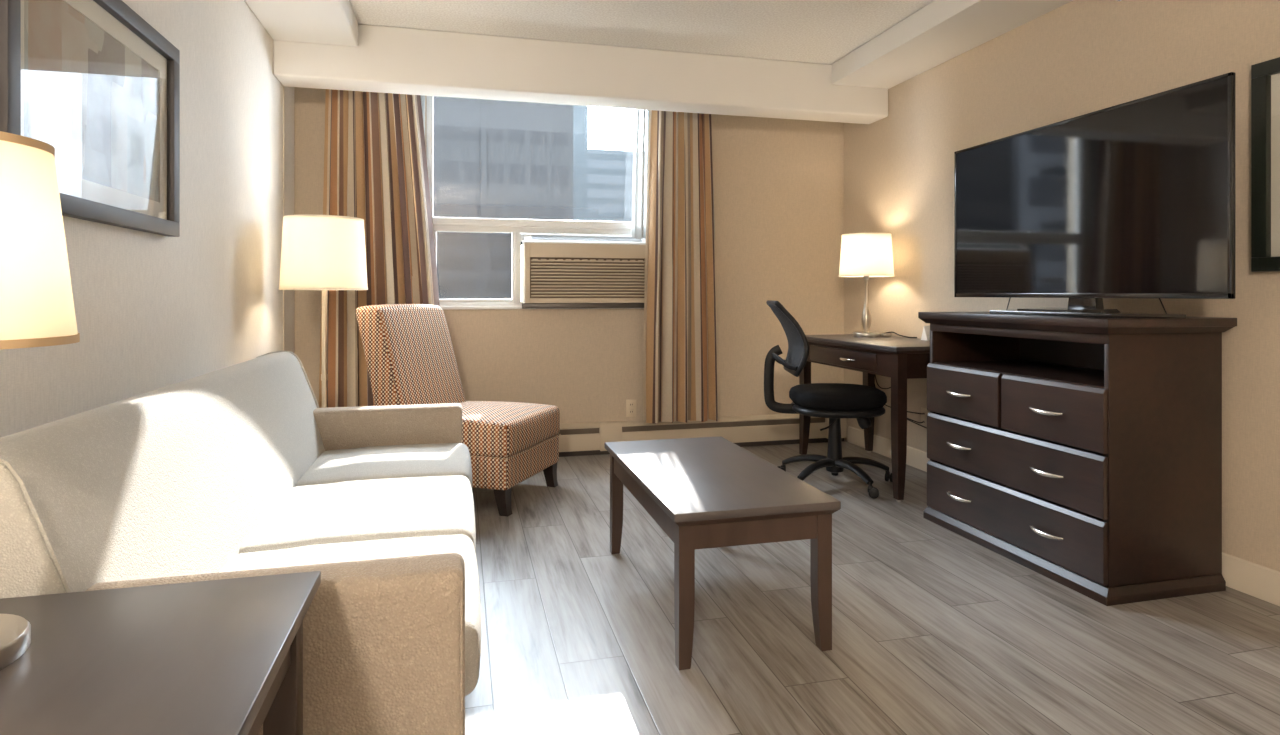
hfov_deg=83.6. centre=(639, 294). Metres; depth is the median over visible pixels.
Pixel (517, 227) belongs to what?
window
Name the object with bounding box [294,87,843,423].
wall
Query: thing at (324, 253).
floor lamp
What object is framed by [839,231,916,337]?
table lamp
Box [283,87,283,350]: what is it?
trim
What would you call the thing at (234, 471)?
sofa
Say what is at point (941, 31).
ceiling beam
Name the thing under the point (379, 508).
seat cushion
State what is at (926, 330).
tent card
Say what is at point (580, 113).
office tower
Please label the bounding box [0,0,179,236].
framed picture
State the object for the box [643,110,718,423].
striped curtain
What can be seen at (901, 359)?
writing desk
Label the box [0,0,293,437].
wall
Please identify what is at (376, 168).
striped curtain
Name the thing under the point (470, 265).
window pane
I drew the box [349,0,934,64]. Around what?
ceiling
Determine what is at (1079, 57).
wall
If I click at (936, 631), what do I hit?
floor
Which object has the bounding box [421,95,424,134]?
sheer curtain
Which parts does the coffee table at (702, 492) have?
leg, leg, moulding, leg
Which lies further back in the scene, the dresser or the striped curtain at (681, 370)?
the striped curtain at (681, 370)
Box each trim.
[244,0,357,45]
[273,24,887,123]
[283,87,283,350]
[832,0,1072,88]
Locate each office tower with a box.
[433,96,572,219]
[573,105,587,220]
[588,149,632,221]
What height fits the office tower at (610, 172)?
38.400 m
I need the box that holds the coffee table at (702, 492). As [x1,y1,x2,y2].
[605,436,840,669]
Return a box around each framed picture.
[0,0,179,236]
[1251,57,1279,271]
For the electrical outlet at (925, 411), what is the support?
attached to the wall at (1079, 57)
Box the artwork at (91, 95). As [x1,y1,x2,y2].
[24,0,158,201]
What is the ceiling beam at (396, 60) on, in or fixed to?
attached to the wall at (1079, 57)
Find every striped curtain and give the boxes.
[319,89,439,407]
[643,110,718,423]
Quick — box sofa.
[0,350,481,734]
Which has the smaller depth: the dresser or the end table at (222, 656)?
the end table at (222, 656)
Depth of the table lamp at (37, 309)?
0.84 m
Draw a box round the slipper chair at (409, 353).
[356,304,560,516]
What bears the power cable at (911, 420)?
attached to the wall at (1079, 57)
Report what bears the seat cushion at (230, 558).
on the sofa
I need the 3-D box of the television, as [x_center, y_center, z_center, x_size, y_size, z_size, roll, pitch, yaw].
[1.689,-0.300,2.822,0.270,0.766,1.272,0,0,-14]
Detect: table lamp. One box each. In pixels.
[0,131,79,668]
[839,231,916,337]
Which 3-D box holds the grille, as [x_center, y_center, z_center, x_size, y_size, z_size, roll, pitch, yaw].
[-0.333,-0.105,4.632,0.758,0.264,0.041,0,0,-14]
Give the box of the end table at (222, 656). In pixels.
[0,571,320,734]
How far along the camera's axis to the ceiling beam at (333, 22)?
3.47 m
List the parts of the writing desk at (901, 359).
leg, drawer, handle, moulding, leg, leg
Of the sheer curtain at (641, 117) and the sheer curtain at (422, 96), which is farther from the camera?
the sheer curtain at (641, 117)
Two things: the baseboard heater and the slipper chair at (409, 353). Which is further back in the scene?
the baseboard heater
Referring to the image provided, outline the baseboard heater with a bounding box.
[557,414,846,456]
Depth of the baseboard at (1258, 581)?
2.54 m
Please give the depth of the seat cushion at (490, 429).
3.52 m
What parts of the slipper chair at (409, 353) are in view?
backrest, leg, seat, leg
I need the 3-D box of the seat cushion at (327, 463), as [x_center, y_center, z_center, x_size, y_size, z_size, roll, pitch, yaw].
[-0.948,0.697,2.730,0.599,0.162,0.555,0,0,-14]
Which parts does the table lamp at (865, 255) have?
lamp shade, shade trim, shade trim, power cord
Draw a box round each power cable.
[874,384,923,413]
[907,418,926,428]
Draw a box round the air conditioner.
[521,234,645,307]
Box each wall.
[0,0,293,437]
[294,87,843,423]
[844,0,1279,571]
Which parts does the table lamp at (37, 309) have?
shade trim, lamp shade, shade trim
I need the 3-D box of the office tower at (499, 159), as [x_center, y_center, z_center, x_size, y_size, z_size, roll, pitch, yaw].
[-17.425,8.050,33.744,26.620,36.000,14.060,0,0,-14]
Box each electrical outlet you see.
[626,399,636,416]
[921,407,928,426]
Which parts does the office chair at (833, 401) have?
frame, leg, leg, height lever, leg, tension knob, leg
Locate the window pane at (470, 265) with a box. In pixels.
[437,232,522,298]
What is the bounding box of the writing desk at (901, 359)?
[799,334,929,501]
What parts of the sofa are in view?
backrest, armrest, armrest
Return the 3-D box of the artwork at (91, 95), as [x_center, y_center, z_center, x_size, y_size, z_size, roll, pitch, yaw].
[-1.460,-0.506,1.943,0.004,0.427,0.744,0,0,-14]
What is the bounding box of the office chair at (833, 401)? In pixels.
[764,300,891,498]
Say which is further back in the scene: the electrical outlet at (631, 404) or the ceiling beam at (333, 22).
the electrical outlet at (631, 404)
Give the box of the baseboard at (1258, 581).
[848,426,1279,605]
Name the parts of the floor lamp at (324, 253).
lamp shade, shade trim, shade trim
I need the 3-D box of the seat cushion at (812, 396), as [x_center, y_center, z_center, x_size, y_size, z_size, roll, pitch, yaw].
[1.095,0.560,3.983,0.510,0.115,0.476,0,0,2]
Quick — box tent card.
[921,326,929,339]
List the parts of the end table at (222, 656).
leg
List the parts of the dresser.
handle, handle, handle, drawer, drawer, drawer, handle, handle, handle, drawer, panel, cornice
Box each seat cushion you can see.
[219,534,481,695]
[239,475,475,553]
[296,443,471,487]
[460,401,559,457]
[789,383,886,409]
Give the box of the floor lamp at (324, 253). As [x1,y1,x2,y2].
[279,214,367,407]
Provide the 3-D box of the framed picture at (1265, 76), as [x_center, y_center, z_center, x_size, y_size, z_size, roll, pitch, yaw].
[2.235,-0.435,2.059,0.035,0.714,0.867,0,0,-14]
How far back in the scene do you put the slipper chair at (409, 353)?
3.62 m
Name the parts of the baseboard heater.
panel, panel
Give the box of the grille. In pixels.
[530,257,643,297]
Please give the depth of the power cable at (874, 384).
4.35 m
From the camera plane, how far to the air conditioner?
4.62 m
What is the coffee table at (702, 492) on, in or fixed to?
on the floor
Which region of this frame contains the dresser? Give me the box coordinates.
[918,311,1236,605]
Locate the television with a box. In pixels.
[954,72,1234,317]
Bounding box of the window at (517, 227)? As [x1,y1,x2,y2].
[427,96,643,309]
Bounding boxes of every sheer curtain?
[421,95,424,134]
[632,109,714,238]
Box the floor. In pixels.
[465,440,1279,734]

